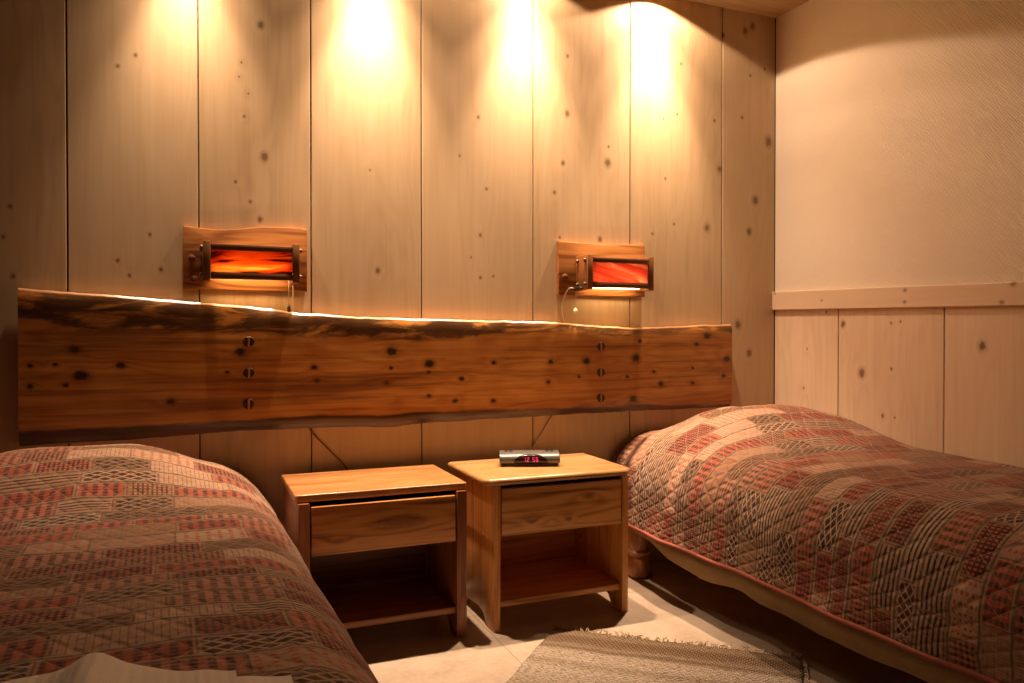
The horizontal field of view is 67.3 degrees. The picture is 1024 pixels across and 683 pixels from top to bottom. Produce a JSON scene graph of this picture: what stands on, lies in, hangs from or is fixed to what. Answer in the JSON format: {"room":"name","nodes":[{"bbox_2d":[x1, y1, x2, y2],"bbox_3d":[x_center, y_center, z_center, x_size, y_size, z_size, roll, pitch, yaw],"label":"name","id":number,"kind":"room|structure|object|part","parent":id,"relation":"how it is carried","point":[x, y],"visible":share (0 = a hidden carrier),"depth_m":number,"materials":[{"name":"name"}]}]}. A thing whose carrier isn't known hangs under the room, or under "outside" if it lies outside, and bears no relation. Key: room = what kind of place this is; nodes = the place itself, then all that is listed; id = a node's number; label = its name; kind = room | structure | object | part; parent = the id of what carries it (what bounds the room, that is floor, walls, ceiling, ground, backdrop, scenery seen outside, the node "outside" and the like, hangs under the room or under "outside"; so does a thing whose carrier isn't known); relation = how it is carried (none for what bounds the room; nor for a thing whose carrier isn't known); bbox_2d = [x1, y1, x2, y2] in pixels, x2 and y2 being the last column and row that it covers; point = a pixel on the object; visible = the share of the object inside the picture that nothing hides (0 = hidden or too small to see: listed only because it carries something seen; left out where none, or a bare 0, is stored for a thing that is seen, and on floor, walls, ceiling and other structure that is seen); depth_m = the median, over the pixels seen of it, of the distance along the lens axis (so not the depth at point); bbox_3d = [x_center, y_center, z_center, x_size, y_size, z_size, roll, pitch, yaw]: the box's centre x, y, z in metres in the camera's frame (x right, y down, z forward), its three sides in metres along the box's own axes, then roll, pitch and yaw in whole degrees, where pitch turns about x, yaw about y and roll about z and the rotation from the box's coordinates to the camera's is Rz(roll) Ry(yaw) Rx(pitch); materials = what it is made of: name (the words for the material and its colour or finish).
{"room":"hotel room","nodes":[
{"label":"hotel room","id":0,"kind":"room"},
{"bbox_2d":[0,0,774,561],"bbox_3d":[-0.375,-0.393,2.977,3.450,2.720,0.080,0,1,-23],"label":"wall","id":1,"kind":"structure","parent":0,"point":[434,158],"depth_m":2.91,"materials":[{"name":"brown wood"}]},
{"bbox_2d":[183,226,306,311],"bbox_3d":[-0.907,-0.228,2.640,0.409,0.354,0.132,0,1,-23],"label":"wall lamp","id":2,"kind":"object","parent":1,"relation":"attached to","point":[259,258],"visible":0.98,"depth_m":2.62,"materials":[{"name":"brown wood"}]},
{"bbox_3d":[-0.875,-0.268,2.592,0.261,0.073,0.004,0,1,-23],"label":"glass panel","id":3,"kind":"part","parent":2,"relation":"part of","materials":[{"name":"orange glass"}]},
{"bbox_3d":[-0.875,-0.315,2.592,0.261,0.020,0.016,0,1,-23],"label":"rail","id":4,"kind":"part","parent":2,"relation":"part of","materials":[{"name":"brown wood"}]},
{"bbox_3d":[-0.875,-0.220,2.593,0.261,0.022,0.016,0,1,-23],"label":"rail","id":5,"kind":"part","parent":2,"relation":"part of","materials":[{"name":"brown wood"}]},
{"bbox_3d":[-0.781,-0.129,2.736,0.004,0.154,0.047,0,1,-21],"label":"power cord","id":6,"kind":"part","parent":2,"relation":"part of","materials":[{"name":"white plastic"}]},
{"bbox_2d":[309,428,347,469],"bbox_3d":[-0.670,0.439,2.812,0.196,0.342,0.011,0,1,-20],"label":"power cord","id":7,"kind":"object","parent":1,"relation":"attached to","point":[309,428],"visible":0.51,"depth_m":2.81,"materials":[{"name":"black plastic"}]},
{"bbox_2d":[18,288,731,445],"bbox_3d":[-0.283,0.075,2.940,2.736,0.496,0.051,0,1,-23],"label":"headboard","id":8,"kind":"object","parent":1,"relation":"attached to","point":[92,367],"visible":1,"depth_m":2.73,"materials":[{"name":"brown wood"}]},
{"bbox_2d":[531,415,552,449],"bbox_3d":[0.126,0.435,3.143,0.141,0.342,0.014,0,1,-29],"label":"power cord","id":9,"kind":"object","parent":1,"relation":"attached to","point":[552,415],"visible":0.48,"depth_m":3.14,"materials":[{"name":"black plastic"}]},
{"bbox_2d":[556,241,653,322],"bbox_3d":[0.397,-0.214,3.186,0.413,0.406,0.132,0,1,-23],"label":"wall lamp","id":10,"kind":"object","parent":1,"relation":"attached to","point":[582,269],"visible":0.93,"depth_m":3.16,"materials":[{"name":"brown wood"}]},
{"bbox_3d":[0.227,-0.116,3.167,0.052,0.212,0.034,0,1,-23],"label":"power cord","id":11,"kind":"part","parent":10,"relation":"part of","materials":[{"name":"white plastic"}]},
{"bbox_2d":[573,286,582,290],"bbox_3d":[0.270,-0.215,3.132,0.018,0.020,0.070,0,1,-23],"label":"switch","id":12,"kind":"object","parent":10,"relation":"attached to","point":[575,288],"depth_m":3.12,"materials":[{"name":"black plastic"}]},
{"bbox_3d":[0.424,-0.230,3.189,0.240,0.025,0.024,0,1,-23],"label":"bulb","id":13,"kind":"part","parent":10,"relation":"part of","materials":[{"name":"white glass"}]},
{"bbox_3d":[0.443,-0.281,3.144,0.261,0.079,0.004,0,1,-23],"label":"glass panel","id":14,"kind":"part","parent":10,"relation":"part of","materials":[{"name":"glass"}]},
{"bbox_3d":[0.443,-0.230,3.144,0.261,0.022,0.016,0,1,-23],"label":"rail","id":15,"kind":"part","parent":10,"relation":"part of","materials":[{"name":"brown wood"}]},
{"bbox_3d":[0.443,-0.331,3.143,0.261,0.020,0.016,0,1,-23],"label":"rail","id":16,"kind":"part","parent":10,"relation":"part of","materials":[{"name":"brown wood"}]},
{"bbox_2d":[687,0,808,17],"bbox_3d":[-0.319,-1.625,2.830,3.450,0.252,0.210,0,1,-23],"label":"ceiling","id":17,"kind":"structure","parent":1,"relation":"attached to","point":[769,8],"depth_m":3.45,"materials":[{"name":"brown wood"}]},
{"bbox_2d":[346,559,927,682],"bbox_3d":[0.365,1.027,1.224,3.650,0.080,3.955,0,1,-23],"label":"floor","id":18,"kind":"structure","parent":0,"point":[673,603],"depth_m":2.55,"materials":[{"name":"stone"}]},
{"bbox_2d":[281,465,466,637],"bbox_3d":[-0.472,0.718,2.604,0.552,0.507,0.396,0,1,-23],"label":"nightstand","id":19,"kind":"object","parent":18,"relation":"on","point":[381,545],"visible":0.84,"depth_m":2.52,"materials":[{"name":"brown wood"}]},
{"bbox_3d":[-0.703,0.732,2.505,0.034,0.482,0.391,0,1,-23],"label":"panel","id":20,"kind":"part","parent":19,"relation":"part of","materials":[{"name":"brown wood"}]},
{"bbox_3d":[-0.540,0.679,2.768,0.468,0.379,0.014,0,1,-23],"label":"panel","id":21,"kind":"part","parent":19,"relation":"part of","materials":[{"name":"brown wood"}]},
{"bbox_3d":[-0.400,0.578,2.432,0.460,0.150,0.020,0,1,-23],"label":"drawer","id":22,"kind":"part","parent":19,"relation":"part of","materials":[{"name":"brown wood"}]},
{"bbox_2d":[320,575,454,628],"bbox_3d":[-0.472,0.882,2.607,0.468,0.022,0.364,0,1,-23],"label":"shelf","id":23,"kind":"object","parent":19,"relation":"attached to","point":[369,601],"depth_m":2.60,"materials":[{"name":"brown wood"}]},
{"bbox_3d":[-0.238,0.729,2.699,0.034,0.482,0.391,0,1,-23],"label":"panel","id":24,"kind":"part","parent":19,"relation":"part of","materials":[{"name":"brown wood"}]},
{"bbox_2d":[448,453,629,632],"bbox_3d":[0.102,0.711,2.832,0.581,0.515,0.399,0,1,-23],"label":"nightstand","id":25,"kind":"object","parent":18,"relation":"on","point":[535,533],"visible":0.92,"depth_m":2.72,"materials":[{"name":"orange wood"}]},
{"bbox_3d":[-0.124,0.725,2.741,0.025,0.490,0.392,0,1,-23],"label":"panel","id":26,"kind":"part","parent":25,"relation":"part of","materials":[{"name":"brown wood"}]},
{"bbox_2d":[499,450,559,466],"bbox_3d":[0.063,0.428,2.832,0.220,0.052,0.096,0,1,-2],"label":"alarm clock","id":27,"kind":"object","parent":25,"relation":"on","point":[507,458],"visible":1,"depth_m":2.79,"materials":[{"name":"silver metal"}]},
{"bbox_3d":[0.034,0.672,3.003,0.467,0.387,0.014,0,1,-23],"label":"panel","id":28,"kind":"part","parent":25,"relation":"part of","materials":[{"name":"orange wood"}]},
{"bbox_2d":[500,557,619,606],"bbox_3d":[0.103,0.880,2.841,0.467,0.022,0.365,0,1,-23],"label":"shelf","id":29,"kind":"object","parent":25,"relation":"attached to","point":[534,579],"depth_m":2.81,"materials":[{"name":"orange wood"}]},
{"bbox_3d":[0.175,0.572,2.666,0.459,0.158,0.020,0,1,-23],"label":"drawer","id":30,"kind":"part","parent":25,"relation":"part of","materials":[{"name":"brown wood"}]},
{"bbox_3d":[0.332,0.723,2.932,0.025,0.490,0.391,0,1,-23],"label":"panel","id":31,"kind":"part","parent":25,"relation":"part of","materials":[{"name":"brown wood"}]},
{"bbox_2d":[628,527,650,578],"bbox_3d":[1.195,0.742,2.519,0.855,0.460,1.850,0,1,-23],"label":"bed","id":32,"kind":"object","parent":18,"relation":"on","point":[639,566],"visible":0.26,"depth_m":3.12,"materials":[{"name":"brown wood"}]},
{"bbox_2d":[611,404,1023,682],"bbox_3d":[1.201,0.553,2.476,0.935,0.546,2.056,0,1,-23],"label":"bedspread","id":33,"kind":"object","parent":32,"relation":"on","point":[909,559],"visible":0.98,"depth_m":2.21,"materials":[{"name":"fabric"}]},
{"bbox_2d":[506,625,810,682],"bbox_3d":[0.293,0.970,1.843,0.829,0.020,1.441,0,1,21],"label":"rag rug","id":34,"kind":"object","parent":18,"relation":"on","point":[564,656],"visible":1,"depth_m":2.32,"materials":[{"name":"fabric"}]},
{"bbox_2d":[775,0,1023,467],"bbox_3d":[1.994,-0.381,1.889,0.080,2.720,3.755,0,1,-23],"label":"wall","id":35,"kind":"structure","parent":0,"point":[899,158],"depth_m":2.94,"materials":[{"name":"paper"}]},
{"bbox_2d":[772,281,1023,309],"bbox_3d":[1.951,-0.143,1.874,0.020,0.141,3.755,0,1,-23],"label":"trim","id":36,"kind":"structure","parent":35,"relation":"attached to","point":[1000,293],"depth_m":2.92,"materials":[{"name":"beige wood"}]},
{"bbox_3d":[-0.889,0.752,1.647,0.868,0.460,1.850,0,1,-23],"label":"bed","id":37,"kind":"object","parent":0,"visible":0},
{"bbox_2d":[0,444,378,682],"bbox_3d":[-0.894,0.577,1.597,1.113,0.515,2.051,0,1,-23],"label":"bedspread","id":38,"kind":"object","parent":37,"relation":"on","point":[144,555],"visible":0.98,"depth_m":1.48,"materials":[{"name":"fabric"}]},
{"bbox_2d":[237,675,292,682],"bbox_3d":[-0.409,0.423,0.798,0.378,0.024,0.260,0,1,-23],"label":"towel","id":39,"kind":"object","parent":38,"relation":"on","point":[240,679],"visible":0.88,"depth_m":0.96,"materials":[{"name":"beige fabric"}]},
{"bbox_2d":[1,652,237,682],"bbox_3d":[-0.436,0.376,0.787,0.300,0.068,0.220,0,1,-23],"label":"towel","id":40,"kind":"object","parent":39,"relation":"on","point":[96,667],"visible":1,"depth_m":0.85,"materials":[{"name":"beige fabric"}]}
]}

